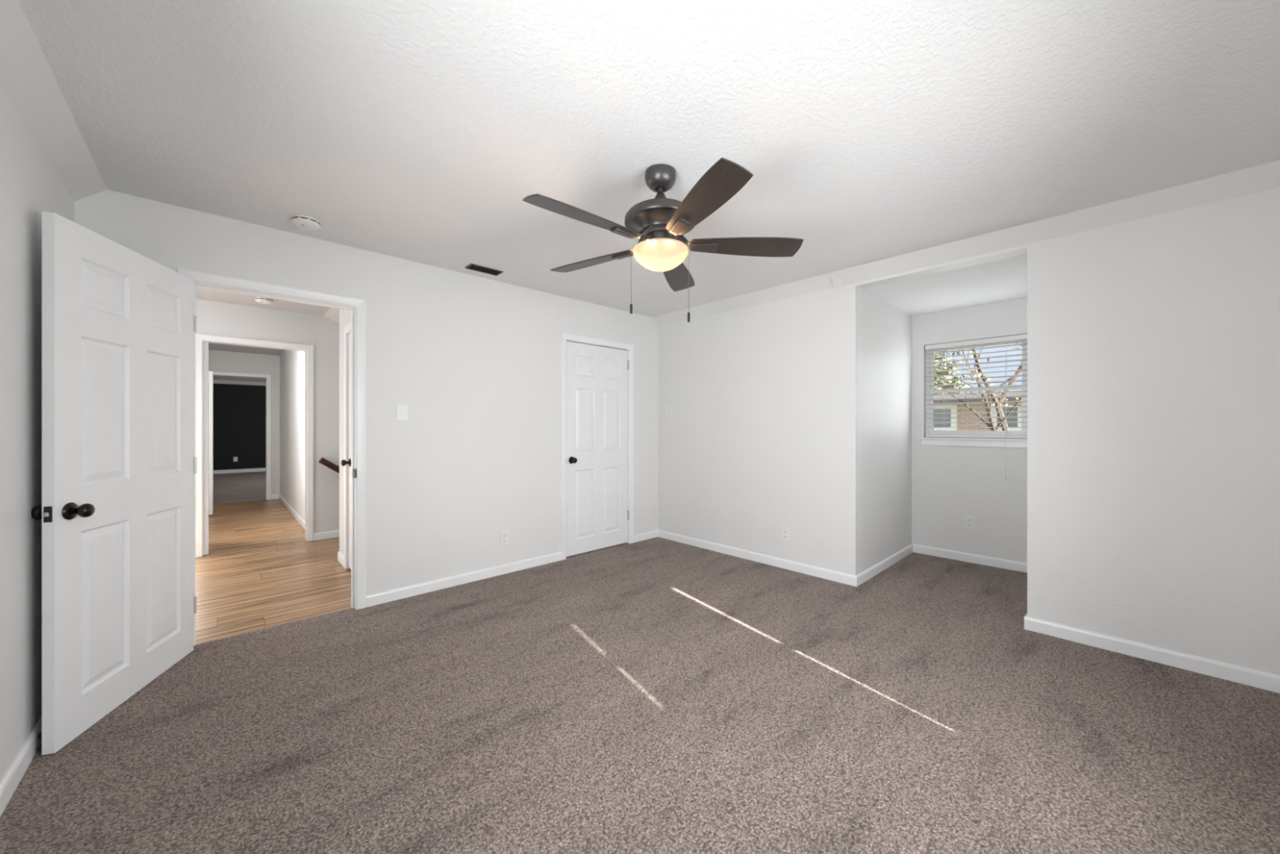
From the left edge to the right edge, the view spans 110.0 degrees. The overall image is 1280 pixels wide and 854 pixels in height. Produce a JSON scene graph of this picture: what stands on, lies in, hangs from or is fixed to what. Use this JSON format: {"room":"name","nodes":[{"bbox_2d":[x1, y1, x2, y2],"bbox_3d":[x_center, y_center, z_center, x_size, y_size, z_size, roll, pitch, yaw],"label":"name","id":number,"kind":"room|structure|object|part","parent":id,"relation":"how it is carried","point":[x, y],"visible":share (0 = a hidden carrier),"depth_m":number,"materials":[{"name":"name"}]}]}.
{"room":"empty bedroom","nodes":[
{"label":"empty bedroom","id":0,"kind":"room"},
{"bbox_2d":[0,0,106,782],"bbox_3d":[-1.330,0.036,0.651,0.225,2.600,4.510,0,0,-43],"label":"wall","id":1,"kind":"structure","parent":0,"point":[46,164],"depth_m":1.60,"materials":[{"name":"paint"}]},
{"bbox_2d":[0,715,41,816],"bbox_3d":[-1.319,1.197,0.660,0.013,0.078,4.270,0,0,-43],"label":"baseboard","id":2,"kind":"structure","parent":1,"relation":"attached to","point":[19,766],"depth_m":1.56,"materials":[{"name":"white paint"}]},
{"bbox_2d":[208,382,266,474],"bbox_3d":[-10.635,0.114,12.031,6.200,2.445,0.100,0,0,-43],"label":"wall","id":3,"kind":"structure","parent":0,"point":[239,411],"depth_m":11.91,"materials":[{"name":"black paint"}]},
{"bbox_2d":[208,467,266,474],"bbox_3d":[-10.596,1.189,11.990,6.200,0.094,0.013,0,0,-43],"label":"baseboard","id":4,"kind":"structure","parent":3,"relation":"attached to","point":[259,469],"depth_m":11.92,"materials":[{"name":"white paint"}]},
{"bbox_2d":[208,378,266,386],"bbox_3d":[-10.601,-1.187,11.995,6.200,0.155,0.200,0,0,-43],"label":"wall","id":5,"kind":"structure","parent":0,"point":[215,381],"depth_m":11.88,"materials":[{"name":"paint"}]},
{"bbox_2d":[208,349,279,499],"bbox_3d":[-6.393,0.006,7.523,6.200,2.660,0.120,0,0,-43],"label":"wall","id":6,"kind":"structure","parent":0,"point":[218,361],"depth_m":7.58,"materials":[{"name":"paint"}]},
{"bbox_2d":[208,370,271,499],"bbox_3d":[-6.580,0.181,7.335,0.830,2.110,0.137,0,0,-43],"label":"door frame","id":7,"kind":"structure","parent":6,"relation":"attached to","point":[267,376],"depth_m":7.54,"materials":[{"name":"white paint"}]},
{"bbox_2d":[271,493,278,499],"bbox_3d":[-6.201,1.197,7.612,0.102,0.078,0.013,0,0,-43],"label":"baseboard","id":8,"kind":"structure","parent":6,"relation":"attached to","point":[276,495],"depth_m":7.61,"materials":[{"name":"white paint"}]},
{"bbox_2d":[195,287,330,382],"bbox_3d":[-6.400,-1.264,7.530,6.200,0.120,12.460,0,0,-43],"label":"ceiling","id":9,"kind":"structure","parent":0,"point":[200,293],"depth_m":4.54,"materials":[{"name":"white paint"}]},
{"bbox_2d":[254,296,272,304],"bbox_3d":[-3.554,-1.181,4.236,0.132,0.045,0.132,0,0,-43],"label":"smoke detector","id":10,"kind":"object","parent":9,"relation":"attached to","point":[259,300],"visible":1,"depth_m":4.20,"materials":[{"name":"white plastic"}]},
{"bbox_2d":[195,298,339,557],"bbox_3d":[-3.846,1.436,4.634,4.250,5.400,0.120,0,0,-43],"label":"wall","id":11,"kind":"structure","parent":0,"point":[213,317],"depth_m":4.88,"materials":[{"name":"paint"}]},
{"bbox_2d":[195,333,313,557],"bbox_3d":[-3.899,0.181,4.572,0.917,2.110,0.137,0,0,-43],"label":"door frame","id":12,"kind":"structure","parent":11,"relation":"attached to","point":[202,340],"depth_m":4.32,"materials":[{"name":"white paint"}]},
{"bbox_2d":[313,529,339,540],"bbox_3d":[-3.428,1.197,4.936,0.268,0.078,0.013,0,0,-43],"label":"baseboard","id":13,"kind":"structure","parent":11,"relation":"attached to","point":[331,534],"depth_m":4.92,"materials":[{"name":"white paint"}]},
{"bbox_2d":[318,457,339,479],"bbox_3d":[-2.986,0.828,5.288,1.335,0.985,0.105,0,0,-43],"label":"handrail","id":14,"kind":"object","parent":11,"relation":"attached to","point":[322,460],"visible":0.2,"depth_m":4.87,"materials":[{"name":"brown wood"}]},
{"bbox_2d":[280,349,305,521],"bbox_3d":[-4.839,0.036,6.342,0.115,2.600,3.730,0,0,-43],"label":"wall","id":15,"kind":"structure","parent":0,"point":[292,362],"depth_m":6.25,"materials":[{"name":"paint"}]},
{"bbox_2d":[278,493,305,529],"bbox_3d":[-4.886,1.197,6.298,0.013,0.078,3.730,0,0,-43],"label":"baseboard","id":16,"kind":"structure","parent":15,"relation":"attached to","point":[296,516],"depth_m":6.19,"materials":[{"name":"white paint"}]},
{"bbox_2d":[323,307,339,323],"bbox_3d":[-2.549,-0.944,5.065,1.570,0.640,1.030,0,0,-43],"label":"ceiling","id":17,"kind":"structure","parent":0,"point":[333,313],"depth_m":4.77,"materials":[{"name":"paint"}]},
{"bbox_2d":[339,308,351,568],"bbox_3d":[-2.303,0.036,3.710,0.100,2.600,1.280,0,0,-43],"label":"wall","id":18,"kind":"structure","parent":0,"point":[344,314],"depth_m":4.06,"materials":[{"name":"paint"}]},
{"bbox_2d":[337,551,343,566],"bbox_3d":[-2.686,1.197,4.034,0.013,0.078,0.308,0,0,-43],"label":"baseboard","id":19,"kind":"structure","parent":18,"relation":"attached to","point":[340,557],"depth_m":4.03,"materials":[{"name":"white paint"}]},
{"bbox_2d":[341,333,351,568],"bbox_3d":[-2.277,0.212,3.600,0.102,2.020,0.759,0,0,-43],"label":"door","id":20,"kind":"structure","parent":18,"relation":"in","point":[344,462],"depth_m":3.86,"materials":[{"name":"white paint"}]},
{"bbox_3d":[-2.511,0.311,3.814,0.056,0.055,0.055,0,0,-43],"label":"knob","id":21,"kind":"part","parent":20,"relation":"part of","materials":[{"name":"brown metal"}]},
{"bbox_2d":[343,322,351,568],"bbox_3d":[-2.243,0.186,3.633,0.117,2.100,0.885,0,0,-43],"label":"door frame","id":22,"kind":"structure","parent":18,"relation":"attached to","point":[347,329],"depth_m":3.88,"materials":[{"name":"white paint"}]},
{"bbox_2d":[75,189,657,595],"bbox_3d":[-1.334,0.006,3.661,4.345,2.660,0.120,0,0,-43],"label":"wall","id":23,"kind":"structure","parent":0,"point":[475,361],"depth_m":3.42,"materials":[{"name":"paint"}]},
{"bbox_2d":[31,211,196,755],"bbox_3d":[-2.348,0.214,2.073,0.170,2.036,0.842,0,0,-18],"label":"door","id":24,"kind":"structure","parent":23,"relation":"in","point":[119,324],"depth_m":1.94,"materials":[{"name":"white paint"}]},
{"bbox_3d":[-2.295,0.331,1.724,0.056,0.055,0.055,0,0,-18],"label":"knob","id":25,"kind":"part","parent":24,"relation":"part of","materials":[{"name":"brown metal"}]},
{"bbox_3d":[-2.221,0.331,1.682,0.024,0.060,0.002,0,0,-18],"label":"latch plate","id":26,"kind":"part","parent":24,"relation":"part of","materials":[{"name":"brown metal"}]},
{"bbox_3d":[-2.186,0.331,1.759,0.056,0.055,0.055,0,0,-18],"label":"knob","id":27,"kind":"part","parent":24,"relation":"part of","materials":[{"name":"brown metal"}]},
{"bbox_2d":[176,267,365,645],"bbox_3d":[-2.245,0.186,2.801,0.900,2.100,0.157,0,0,-43],"label":"door frame","id":28,"kind":"structure","parent":23,"relation":"attached to","point":[357,306],"depth_m":3.03,"materials":[{"name":"white paint"}]},
{"bbox_3d":[-1.929,0.320,3.029,0.010,0.063,0.056,0,0,-43],"label":"strike plate","id":29,"kind":"part","parent":28,"relation":"part of","materials":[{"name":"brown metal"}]},
{"bbox_2d":[396,404,408,420],"bbox_3d":[-1.707,-0.099,3.219,0.076,0.118,0.012,0,0,-43],"label":"light switch","id":30,"kind":"object","parent":23,"relation":"attached to","point":[402,409],"visible":1,"depth_m":3.22,"materials":[{"name":"white plastic"}]},
{"bbox_2d":[365,551,561,607],"bbox_3d":[-1.299,1.197,3.602,1.578,0.078,0.013,0,0,-43],"label":"baseboard","id":31,"kind":"structure","parent":23,"relation":"attached to","point":[373,599],"depth_m":3.48,"materials":[{"name":"white paint"}]},
{"bbox_2d":[500,530,508,545],"bbox_3d":[-1.137,0.936,3.757,0.070,0.115,0.009,0,0,-43],"label":"wall outlet","id":32,"kind":"object","parent":23,"relation":"attached to","point":[504,535],"visible":1,"depth_m":3.76,"materials":[{"name":"white plastic"}]},
{"bbox_2d":[560,333,633,559],"bbox_3d":[-0.439,0.186,4.491,0.904,2.100,0.137,0,0,-43],"label":"door frame","id":33,"kind":"structure","parent":23,"relation":"attached to","point":[565,337],"depth_m":4.31,"materials":[{"name":"white paint"}]},
{"bbox_2d":[566,341,629,556],"bbox_3d":[-0.400,0.213,4.457,0.789,2.022,0.102,0,0,-43],"label":"door","id":34,"kind":"structure","parent":23,"relation":"in","point":[597,513],"depth_m":4.45,"materials":[{"name":"white paint"}]},
{"bbox_3d":[-0.621,0.321,4.216,0.055,0.055,0.056,0,0,-43],"label":"knob","id":35,"kind":"part","parent":34,"relation":"part of","materials":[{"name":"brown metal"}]},
{"bbox_2d":[633,529,657,542],"bbox_3d":[0.066,1.197,4.887,0.385,0.078,0.013,0,0,-43],"label":"baseboard","id":36,"kind":"structure","parent":23,"relation":"attached to","point":[653,534],"depth_m":4.87,"materials":[{"name":"white paint"}]},
{"bbox_2d":[0,471,1279,853],"bbox_3d":[-4.301,1.296,6.395,7.700,0.120,16.990,0,0,-43],"label":"floor","id":37,"kind":"structure","parent":0,"point":[657,695],"depth_m":1.85,"materials":[{"name":"brown carpet"}]},
{"bbox_2d":[208,370,213,515],"bbox_3d":[-6.195,0.230,6.474,0.040,1.988,0.770,0,0,-43],"label":"door","id":38,"kind":"structure","parent":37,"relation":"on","point":[211,372],"depth_m":6.20,"materials":[{"name":"white paint"}]},
{"bbox_2d":[18,0,1279,317],"bbox_3d":[0.233,-1.264,2.032,4.555,0.120,4.420,0,0,-43],"label":"ceiling","id":39,"kind":"structure","parent":0,"point":[866,131],"depth_m":1.75,"materials":[{"name":"white paint"}]},
{"bbox_2d":[291,214,320,231],"bbox_3d":[-1.951,-1.181,2.620,0.136,0.045,0.136,0,0,-43],"label":"smoke detector","id":40,"kind":"object","parent":39,"relation":"attached to","point":[304,222],"visible":1,"depth_m":2.58,"materials":[{"name":"white plastic"}]},
{"bbox_2d":[465,263,503,275],"bbox_3d":[-1.196,-1.198,3.445,0.256,0.011,0.116,0,0,-43],"label":"ceiling vent","id":41,"kind":"object","parent":39,"relation":"in","point":[473,267],"visible":1,"depth_m":3.43,"materials":[{"name":"brown metal"}]},
{"bbox_2d":[522,157,803,322],"bbox_3d":[0.062,-0.849,2.111,1.266,0.711,1.291,0,0,-43],"label":"ceiling fan","id":42,"kind":"object","parent":39,"relation":"hanging from","point":[660,223],"visible":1,"depth_m":2.04,"materials":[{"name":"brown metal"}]},
{"bbox_3d":[-0.217,-0.870,1.875,0.538,0.006,0.144,1,12,-38],"label":"blade","id":43,"kind":"part","parent":42,"relation":"part of","materials":[{"name":"brown wood"}]},
{"bbox_3d":[-0.237,-0.862,2.346,0.538,0.006,0.144,0,12,34],"label":"blade","id":44,"kind":"part","parent":42,"relation":"part of","materials":[{"name":"brown wood"}]},
{"bbox_3d":[0.097,-1.067,2.124,0.078,0.081,0.078,0,0,-43],"label":"rod","id":45,"kind":"part","parent":42,"relation":"part of","materials":[{"name":"grey metal"}]},
{"bbox_3d":[0.097,-0.790,2.124,0.263,0.100,0.263,0,0,-43],"label":"lamp shade","id":46,"kind":"part","parent":42,"relation":"part of","materials":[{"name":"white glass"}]},
{"bbox_3d":[0.204,-0.854,2.511,0.144,0.006,0.538,-13,-5,15],"label":"blade","id":47,"kind":"part","parent":42,"relation":"part of","materials":[{"name":"brown wood"}]},
{"bbox_3d":[0.198,-0.706,2.124,0.069,0.338,0.003,0,0,0],"label":"pull chain","id":48,"kind":"part","parent":42,"relation":"part of","materials":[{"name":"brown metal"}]},
{"bbox_3d":[0.237,-0.867,1.749,0.144,0.006,0.538,15,-6,-20],"label":"blade","id":49,"kind":"part","parent":42,"relation":"part of","materials":[{"name":"brown wood"}]},
{"bbox_3d":[0.497,-0.858,2.142,0.538,0.006,0.144,1,-14,-2],"label":"blade","id":50,"kind":"part","parent":42,"relation":"part of","materials":[{"name":"brown wood"}]},
{"bbox_2d":[862,289,911,572],"bbox_3d":[2.227,0.036,4.062,1.390,2.600,0.100,0,0,-43],"label":"wall","id":51,"kind":"structure","parent":0,"point":[886,329],"depth_m":3.90,"materials":[{"name":"paint"}]},
{"bbox_2d":[855,543,912,586],"bbox_3d":[2.178,1.197,3.938,1.390,0.078,0.013,0,0,-43],"label":"baseboard","id":52,"kind":"structure","parent":51,"relation":"attached to","point":[866,575],"depth_m":3.85,"materials":[{"name":"white paint"}]},
{"bbox_2d":[850,223,1026,288],"bbox_3d":[2.023,-1.175,3.108,0.213,0.178,1.010,0,0,-43],"label":"wall","id":53,"kind":"structure","parent":0,"point":[1011,242],"depth_m":3.02,"materials":[{"name":"paint"}]},
{"bbox_2d":[862,253,1026,315],"bbox_3d":[2.563,-1.146,3.616,1.270,0.120,1.010,0,0,-43],"label":"ceiling","id":54,"kind":"structure","parent":0,"point":[1005,279],"depth_m":3.54,"materials":[{"name":"white paint"}]},
{"bbox_2d":[652,160,1279,675],"bbox_3d":[1.675,0.036,3.478,0.213,2.600,4.510,0,0,-43],"label":"wall","id":55,"kind":"structure","parent":0,"point":[1153,317],"depth_m":2.50,"materials":[{"name":"paint"}]},
{"bbox_2d":[657,529,857,586],"bbox_3d":[0.939,1.197,4.231,0.013,0.078,2.138,0,0,-43],"label":"baseboard","id":56,"kind":"structure","parent":55,"relation":"attached to","point":[833,575],"depth_m":4.02,"materials":[{"name":"white paint"}]},
{"bbox_2d":[782,526,789,541],"bbox_3d":[1.263,0.937,3.890,0.009,0.115,0.070,0,0,-43],"label":"wall outlet","id":57,"kind":"object","parent":55,"relation":"attached to","point":[785,531],"visible":1,"depth_m":3.89,"materials":[{"name":"white plastic"}]},
{"bbox_2d":[831,273,842,286],"bbox_3d":[1.545,-1.148,3.525,0.074,0.075,0.064,0,0,-43],"label":"sensor","id":58,"kind":"object","parent":55,"relation":"attached to","point":[836,279],"visible":1,"depth_m":3.52,"materials":[{"name":"white plastic"}]},
{"bbox_2d":[1024,615,1279,693],"bbox_3d":[2.735,1.197,2.323,0.013,0.078,1.135,0,0,-43],"label":"baseboard","id":59,"kind":"structure","parent":55,"relation":"attached to","point":[1250,677],"depth_m":2.33,"materials":[{"name":"white paint"}]},
{"bbox_2d":[911,297,1026,563],"bbox_3d":[3.069,0.036,4.093,0.120,2.600,1.210,0,0,-43],"label":"wall","id":60,"kind":"structure","parent":0,"point":[949,483],"depth_m":4.10,"materials":[{"name":"paint"}]},
{"bbox_2d":[964,515,973,528],"bbox_3d":[2.994,0.874,4.078,0.009,0.118,0.075,0,0,-43],"label":"wall outlet","id":61,"kind":"object","parent":60,"relation":"attached to","point":[968,520],"visible":1,"depth_m":4.08,"materials":[{"name":"white plastic"}]},
{"bbox_2d":[912,543,1026,572],"bbox_3d":[3.025,1.197,4.042,0.013,0.078,0.997,0,0,-43],"label":"baseboard","id":62,"kind":"structure","parent":60,"relation":"attached to","point":[956,555],"depth_m":4.06,"materials":[{"name":"white paint"}]},
{"bbox_2d":[918,339,1026,448],"bbox_3d":[3.050,-0.301,4.091,0.146,0.969,0.858,0,0,-43],"label":"window","id":63,"kind":"structure","parent":60,"relation":"in","point":[934,441],"depth_m":4.09,"materials":[{"name":"white paint"}]},
{"bbox_3d":[3.030,0.117,4.072,0.090,0.017,0.858,0,0,-43],"label":"sill","id":64,"kind":"part","parent":63,"relation":"part of","materials":[{"name":"white paint"}]},
{"bbox_2d":[924,333,1026,480],"bbox_3d":[3.023,-0.155,4.066,0.092,1.253,0.762,0,0,-43],"label":"window blind","id":65,"kind":"object","parent":63,"relation":"attached to","point":[1024,336],"visible":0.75,"depth_m":4.07,"materials":[{"name":"white plastic"}]},
{"bbox_3d":[2.880,-0.323,4.248,0.052,0.827,0.002,0,0,-43],"label":"ladder cord","id":66,"kind":"part","parent":65,"relation":"part of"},
{"bbox_3d":[3.037,-0.761,4.079,0.046,0.042,0.762,0,0,-43],"label":"head rail","id":67,"kind":"part","parent":65,"relation":"part of","materials":[{"name":"white plastic"}]},
{"bbox_3d":[3.038,0.092,4.079,0.044,0.022,0.754,0,0,-43],"label":"rail","id":68,"kind":"part","parent":65,"relation":"part of","materials":[{"name":"white plastic"}]},
{"bbox_3d":[3.164,-0.133,3.877,0.037,1.207,0.010,0,0,-43],"label":"pull cord","id":69,"kind":"part","parent":65,"relation":"part of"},
{"bbox_3d":[3.074,-0.133,4.113,0.022,0.448,0.718,0,0,-43],"label":"sash","id":70,"kind":"part","parent":63,"relation":"part of","materials":[{"name":"white paint"}]},
{"bbox_3d":[3.092,-0.538,4.131,0.022,0.435,0.718,0,0,-43],"label":"sash","id":71,"kind":"part","parent":63,"relation":"part of","materials":[{"name":"white paint"}]},
{"label":"outside","id":72,"kind":"structure","parent":0,"visible":0},
{"bbox_3d":[20.460,4.286,26.119,54.400,0.100,70.000,0,0,-43],"label":"ground","id":73,"kind":"structure","parent":72,"visible":0},
{"bbox_2d":[933,350,973,394],"bbox_3d":[13.656,-0.822,25.343,9.083,10.136,7.791,0,0,-43],"label":"leafy tree","id":74,"kind":"object","parent":73,"relation":"on","point":[940,373],"visible":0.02,"depth_m":23.81,"materials":[{"name":"green plant"}]},
{"bbox_2d":[933,391,1022,431],"bbox_3d":[11.074,1.571,15.227,6.000,5.330,17.800,0,0,-43],"label":"brick house","id":75,"kind":"structure","parent":73,"relation":"on","point":[1010,393],"depth_m":13.08,"materials":[{"name":"grey"}]},
{"bbox_3d":[9.119,-0.244,13.635,0.050,0.560,0.600,0,0,-43],"label":"pane","id":76,"kind":"part","parent":75,"relation":"part of","materials":[{"name":"glass"}]},
{"bbox_3d":[10.219,-0.244,12.466,0.050,0.560,0.450,0,0,-43],"label":"pane","id":77,"kind":"part","parent":75,"relation":"part of","materials":[{"name":"clear glass"}]},
{"bbox_2d":[934,342,1022,431],"bbox_3d":[7.398,-1.964,8.335,6.182,12.410,6.270,0,0,0],"label":"bare tree","id":78,"kind":"object","parent":73,"relation":"on","point":[992,394],"visible":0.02,"depth_m":8.10,"materials":[{"name":"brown plant"}]}
]}

